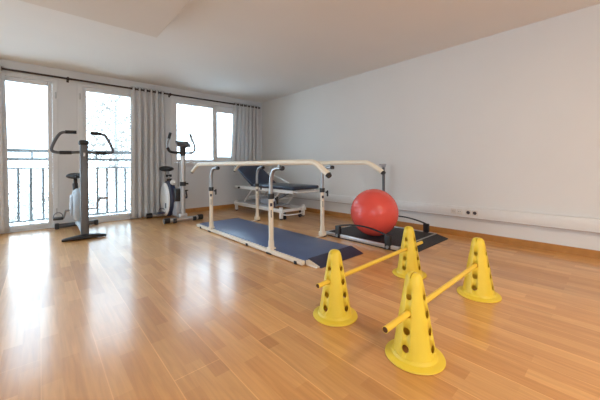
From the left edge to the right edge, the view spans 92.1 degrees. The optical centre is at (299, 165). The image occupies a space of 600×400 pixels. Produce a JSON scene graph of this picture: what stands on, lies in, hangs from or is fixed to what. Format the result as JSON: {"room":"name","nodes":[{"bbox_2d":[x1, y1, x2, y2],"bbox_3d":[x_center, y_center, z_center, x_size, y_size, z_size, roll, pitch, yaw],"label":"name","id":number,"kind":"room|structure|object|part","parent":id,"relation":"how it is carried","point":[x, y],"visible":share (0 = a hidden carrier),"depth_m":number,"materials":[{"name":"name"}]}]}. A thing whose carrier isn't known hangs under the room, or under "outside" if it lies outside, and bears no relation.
{"room":"care facility","nodes":[
{"label":"care facility","id":0,"kind":"room"},
{"bbox_2d":[20,0,189,37],"bbox_3d":[-1.007,-1.497,-0.849,4.585,0.120,6.870,0,0,-42],"label":"ceiling","id":1,"kind":"structure","parent":0,"point":[147,17],"depth_m":2.67,"materials":[{"name":"paint"}]},
{"bbox_2d":[0,59,261,222],"bbox_3d":[-3.974,-0.224,4.585,7.933,2.620,0.250,0,0,-42],"label":"wall","id":2,"kind":"structure","parent":0,"point":[225,180],"depth_m":5.28,"materials":[{"name":"paint"}]},
{"bbox_2d":[5,72,58,232],"bbox_3d":[-4.097,-0.193,4.339,0.720,2.320,0.102,0,0,-42],"label":"door","id":3,"kind":"structure","parent":2,"relation":"in","point":[52,84],"depth_m":4.50,"materials":[{"name":"paint"}]},
{"bbox_2d":[2,68,167,94],"bbox_3d":[-3.559,-1.379,4.736,2.661,0.080,0.094,0,0,-42],"label":"curtain rod","id":4,"kind":"object","parent":2,"relation":"attached to","point":[8,69],"visible":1,"depth_m":4.60,"materials":[{"name":"black metal"}]},
{"bbox_2d":[0,65,9,233],"bbox_3d":[-4.327,-0.234,3.998,0.426,2.375,0.099,0,0,-40],"label":"curtain","id":5,"kind":"object","parent":4,"relation":"hanging from","point":[4,187],"visible":1,"depth_m":4.11,"materials":[{"name":"fabric"}]},
{"bbox_2d":[130,86,165,218],"bbox_3d":[-2.804,-0.245,5.373,0.616,2.375,0.103,0,0,-42],"label":"curtain","id":6,"kind":"object","parent":4,"relation":"hanging from","point":[147,109],"visible":0.94,"depth_m":5.34,"materials":[{"name":"fabric"}]},
{"bbox_2d":[78,83,130,222],"bbox_3d":[-3.313,-0.199,5.045,0.890,2.320,0.102,0,0,-42],"label":"door","id":7,"kind":"structure","parent":2,"relation":"in","point":[82,88],"depth_m":4.82,"materials":[{"name":"paint"}]},
{"bbox_2d":[142,203,254,217],"bbox_3d":[-1.941,0.911,6.230,2.723,0.078,0.016,0,0,-42],"label":"baseboard","id":8,"kind":"structure","parent":2,"relation":"attached to","point":[227,205],"depth_m":6.20,"materials":[{"name":"brown wood"}]},
{"bbox_2d":[171,97,232,164],"bbox_3d":[-1.881,-0.695,6.334,1.830,1.350,0.107,0,0,-42],"label":"window","id":9,"kind":"structure","parent":2,"relation":"in","point":[220,108],"depth_m":6.11,"materials":[{"name":"paint"}]},
{"bbox_3d":[-2.197,-0.693,6.063,0.864,1.246,0.058,0,0,-42],"label":"frame","id":10,"kind":"part","parent":9,"relation":"part of","materials":[{"name":"paint"}]},
{"bbox_3d":[-1.565,-0.698,6.631,0.828,1.246,0.058,0,0,-42],"label":"frame","id":11,"kind":"part","parent":9,"relation":"part of","materials":[{"name":"paint"}]},
{"bbox_2d":[168,93,259,108],"bbox_3d":[-1.777,-1.393,6.340,2.126,0.080,0.094,0,0,-42],"label":"curtain rod","id":12,"kind":"object","parent":2,"relation":"attached to","point":[169,94],"visible":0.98,"depth_m":6.07,"materials":[{"name":"black metal"}]},
{"bbox_2d":[231,102,258,161],"bbox_3d":[-1.266,-0.735,6.763,0.768,1.420,0.109,0,0,-42],"label":"curtain","id":13,"kind":"object","parent":12,"relation":"hanging from","point":[245,120],"visible":0.92,"depth_m":6.74,"materials":[{"name":"fabric"}]},
{"bbox_2d":[0,205,599,399],"bbox_3d":[-0.663,1.000,1.105,7.683,0.120,9.340,0,0,-42],"label":"floor","id":14,"kind":"structure","parent":0,"point":[150,308],"depth_m":1.76,"materials":[{"name":"brown wood"}]},
{"bbox_2d":[49,130,113,241],"bbox_3d":[-3.163,0.247,4.172,0.692,1.425,1.164,0,0,-42],"label":"exercise bike","id":15,"kind":"object","parent":14,"relation":"on","point":[79,208],"visible":1,"depth_m":3.81,"materials":[{"name":"black plastic"}]},
{"bbox_3d":[-3.353,0.301,4.319,0.075,0.236,0.136,0,0,-42],"label":"seat post","id":16,"kind":"part","parent":15,"relation":"part of","materials":[{"name":"black plastic"}]},
{"bbox_2d":[146,132,202,223],"bbox_3d":[-2.257,0.196,5.190,0.710,1.511,0.876,0,0,-42],"label":"exercise bike","id":17,"kind":"object","parent":14,"relation":"on","point":[172,199],"visible":1,"depth_m":4.97,"materials":[{"name":"silver metal"}]},
{"bbox_2d":[234,166,319,219],"bbox_3d":[-0.522,0.433,5.641,0.649,1.014,2.070,0,0,-42],"label":"table","id":18,"kind":"object","parent":14,"relation":"on","point":[248,172],"visible":0.77,"depth_m":5.54,"materials":[{"name":"blue leather"}]},
{"bbox_3d":[-0.917,0.618,6.067,0.442,0.353,0.372,0,0,-42],"label":"lift arm","id":19,"kind":"part","parent":18,"relation":"part of","materials":[{"name":"white metal"}]},
{"bbox_2d":[235,166,275,185],"bbox_3d":[-0.963,0.166,6.114,0.610,0.474,0.748,0,0,-42],"label":"cushion","id":20,"kind":"object","parent":18,"relation":"on","point":[248,172],"depth_m":6.02,"materials":[{"name":"blue leather"}]},
{"bbox_3d":[-0.651,0.790,5.773,0.570,0.060,1.660,0,0,-42],"label":"frame","id":21,"kind":"part","parent":18,"relation":"part of","materials":[{"name":"white metal"}]},
{"bbox_3d":[-0.496,0.631,5.577,0.200,0.236,0.680,0,0,-42],"label":"lift motor","id":22,"kind":"part","parent":18,"relation":"part of","materials":[{"name":"grey plastic"}]},
{"bbox_3d":[-0.553,0.441,5.662,0.570,0.057,1.880,0,0,-42],"label":"frame","id":23,"kind":"part","parent":18,"relation":"part of","materials":[{"name":"white metal"}]},
{"bbox_3d":[-0.329,0.821,5.027,0.052,0.195,0.052,0,0,-42],"label":"leg","id":24,"kind":"part","parent":18,"relation":"part of","materials":[{"name":"white metal"}]},
{"bbox_3d":[-0.315,0.613,5.398,0.442,0.353,0.372,0,0,-42],"label":"lift arm","id":25,"kind":"part","parent":18,"relation":"part of","materials":[{"name":"white metal"}]},
{"bbox_2d":[253,183,318,190],"bbox_3d":[-0.290,0.377,5.368,0.610,0.062,1.210,0,0,-42],"label":"seat cushion","id":26,"kind":"object","parent":18,"relation":"on","point":[265,186],"depth_m":5.06,"materials":[{"name":"blue leather"}]},
{"bbox_3d":[-0.115,0.826,5.141,0.520,0.062,0.203,0,0,-42],"label":"foot lever","id":27,"kind":"part","parent":18,"relation":"part of","materials":[{"name":"white metal"}]},
{"bbox_2d":[191,159,385,268],"bbox_3d":[-0.511,0.440,4.028,1.035,0.998,3.338,0,0,-42],"label":"bars","id":28,"kind":"object","parent":14,"relation":"on","point":[298,248],"visible":1,"depth_m":3.39,"materials":[{"name":"beige metal"}]},
{"bbox_3d":[-1.279,0.640,4.173,0.072,0.590,0.080,0,0,-42],"label":"post","id":29,"kind":"part","parent":28,"relation":"part of","materials":[{"name":"white metal"}]},
{"bbox_3d":[-0.737,0.636,4.971,0.072,0.590,0.080,0,0,-42],"label":"post","id":30,"kind":"part","parent":28,"relation":"part of","materials":[{"name":"white metal"}]},
{"bbox_3d":[-0.758,0.025,3.621,0.052,0.164,3.027,0,0,-42],"label":"hand rail","id":31,"kind":"part","parent":28,"relation":"part of","materials":[{"name":"beige wood"}]},
{"bbox_3d":[-0.309,0.633,3.095,0.072,0.590,0.080,0,0,-42],"label":"post","id":32,"kind":"part","parent":28,"relation":"part of","materials":[{"name":"white metal"}]},
{"bbox_3d":[-0.175,0.020,4.364,0.052,0.164,3.257,0,0,-42],"label":"hand rail","id":33,"kind":"part","parent":28,"relation":"part of","materials":[{"name":"beige wood"}]},
{"bbox_3d":[0.296,0.628,3.824,0.072,0.590,0.080,0,0,-42],"label":"post","id":34,"kind":"part","parent":28,"relation":"part of","materials":[{"name":"white metal"}]},
{"bbox_2d":[313,249,357,326],"bbox_3d":[0.219,0.729,1.812,0.278,0.409,0.278,0,0,-43],"label":"cone","id":35,"kind":"object","parent":14,"relation":"on","point":[336,315],"visible":0.98,"depth_m":1.75,"materials":[{"name":"yellow plastic"}]},
{"bbox_2d":[316,241,422,288],"bbox_3d":[0.610,0.705,2.179,1.386,0.028,0.028,0,0,-43],"label":"pole","id":36,"kind":"object","parent":35,"relation":"attached to","point":[347,273],"visible":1,"depth_m":2.05,"materials":[{"name":"yellow plastic"}]},
{"bbox_2d":[379,164,385,190],"bbox_3d":[1.293,0.448,4.476,0.112,0.956,0.110,0,0,-42],"label":"steel pole","id":37,"kind":"object","parent":14,"relation":"on","point":[382,165],"visible":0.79,"depth_m":4.46,"materials":[{"name":"grey metal"}]},
{"bbox_2d":[326,216,447,251],"bbox_3d":[1.057,0.819,3.812,1.021,0.217,1.340,0,0,-42],"label":"platform","id":38,"kind":"object","parent":14,"relation":"on","point":[392,240],"visible":0.73,"depth_m":3.59,"materials":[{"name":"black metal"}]},
{"bbox_2d":[351,189,398,235],"bbox_3d":[0.942,0.587,3.670,0.590,0.588,0.590,0,0,-42],"label":"exercise ball","id":39,"kind":"object","parent":38,"relation":"on","point":[376,209],"visible":0.97,"depth_m":3.46,"materials":[{"name":"red rubber"}]},
{"bbox_2d":[392,226,426,278],"bbox_3d":[0.937,0.724,2.486,0.278,0.409,0.278,0,0,-43],"label":"cone","id":40,"kind":"object","parent":14,"relation":"on","point":[408,261],"visible":0.97,"depth_m":2.43,"materials":[{"name":"yellow plastic"}]},
{"bbox_2d":[385,271,445,374],"bbox_3d":[0.560,0.727,1.420,0.278,0.409,0.278,0,0,-43],"label":"cone","id":41,"kind":"object","parent":14,"relation":"on","point":[415,332],"visible":0.98,"depth_m":1.36,"materials":[{"name":"yellow plastic"}]},
{"bbox_2d":[382,263,477,332],"bbox_3d":[0.821,0.703,1.659,1.238,0.033,0.028,0,0,-43],"label":"pole","id":42,"kind":"object","parent":41,"relation":"attached to","point":[395,322],"visible":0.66,"depth_m":1.55,"materials":[{"name":"yellow plastic"}]},
{"bbox_2d":[457,237,501,302],"bbox_3d":[1.284,0.721,2.084,0.278,0.409,0.278,0,0,-43],"label":"cone","id":43,"kind":"object","parent":14,"relation":"on","point":[480,278],"visible":0.96,"depth_m":2.03,"materials":[{"name":"yellow plastic"}]},
{"bbox_2d":[0,0,599,102],"bbox_3d":[-0.674,-1.635,1.282,7.933,0.150,9.590,0,0,-42],"label":"ceiling","id":44,"kind":"structure","parent":0,"point":[260,51],"depth_m":3.53,"materials":[{"name":"paint"}]},
{"bbox_2d":[261,4,599,250],"bbox_3d":[2.191,-0.272,3.853,0.250,2.620,9.590,0,0,-42],"label":"wall","id":45,"kind":"structure","parent":0,"point":[509,120],"depth_m":3.66,"materials":[{"name":"paint"}]},
{"bbox_2d":[261,191,599,233],"bbox_3d":[2.167,0.596,3.657,0.058,0.138,9.300,0,0,-42],"label":"cable trunking","id":46,"kind":"object","parent":45,"relation":"attached to","point":[591,225],"visible":0.96,"depth_m":3.48,"materials":[{"name":"white paint"}]},
{"bbox_2d":[465,210,470,214],"bbox_3d":[2.131,0.591,3.664,0.009,0.066,0.066,0,0,-42],"label":"socket","id":47,"kind":"object","parent":46,"relation":"attached to","point":[467,212],"depth_m":3.66,"materials":[{"name":"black plastic"}]},
{"bbox_2d":[472,210,477,215],"bbox_3d":[2.181,0.591,3.609,0.009,0.066,0.066,0,0,-42],"label":"socket","id":48,"kind":"object","parent":46,"relation":"attached to","point":[474,212],"depth_m":3.61,"materials":[{"name":"black plastic"}]},
{"bbox_2d":[277,206,599,258],"bbox_3d":[2.190,0.880,3.665,0.016,0.078,9.324,0,0,-42],"label":"baseboard","id":49,"kind":"structure","parent":45,"relation":"attached to","point":[583,252],"depth_m":3.44,"materials":[{"name":"brown wood"}]},
{"bbox_3d":[-3.967,1.076,5.087,7.700,0.180,0.500,0,0,-42],"label":"balcony slab","id":50,"kind":"object","parent":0,"visible":0},
{"bbox_2d":[8,148,130,222],"bbox_3d":[-4.238,0.357,4.821,3.390,1.262,0.068,0,0,-42],"label":"balcony railing","id":51,"kind":"object","parent":50,"relation":"on","point":[32,151],"visible":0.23,"depth_m":4.79,"materials":[{"name":"white metal"}]},
{"label":"outside","id":52,"kind":"structure","parent":0,"visible":0},
{"bbox_2d":[9,197,129,224],"bbox_3d":[-11.740,4.226,24.280,65.000,0.200,38.160,0,0,-42],"label":"ground","id":53,"kind":"structure","parent":52,"point":[24,215],"depth_m":27.52,"materials":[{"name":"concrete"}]},
{"bbox_2d":[8,157,47,225],"bbox_3d":[-9.505,1.863,10.260,2.888,4.496,2.765,0,0,-42],"label":"tree","id":54,"kind":"object","parent":53,"relation":"on","point":[27,180],"visible":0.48,"depth_m":10.10,"materials":[{"name":"grey plant"}]},
{"bbox_2d":[36,162,129,215],"bbox_3d":[-8.846,1.948,12.821,4.266,4.316,4.188,0,0,-42],"label":"tree","id":55,"kind":"object","parent":53,"relation":"on","point":[92,203],"visible":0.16,"depth_m":12.92,"materials":[{"name":"grey plant"}]},
{"bbox_2d":[86,92,130,213],"bbox_3d":[-6.288,0.184,9.802,2.935,7.805,2.774,0,0,-42],"label":"tree","id":56,"kind":"object","parent":53,"relation":"on","point":[116,141],"visible":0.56,"depth_m":9.62,"materials":[{"name":"grey plant"}]},
{"bbox_2d":[177,104,208,159],"bbox_3d":[-4.689,0.309,12.614,1.819,7.530,1.769,0,0,8],"label":"tree","id":57,"kind":"object","parent":53,"relation":"on","point":[190,109],"visible":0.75,"depth_m":12.52,"materials":[{"name":"grey plant"}]}
]}

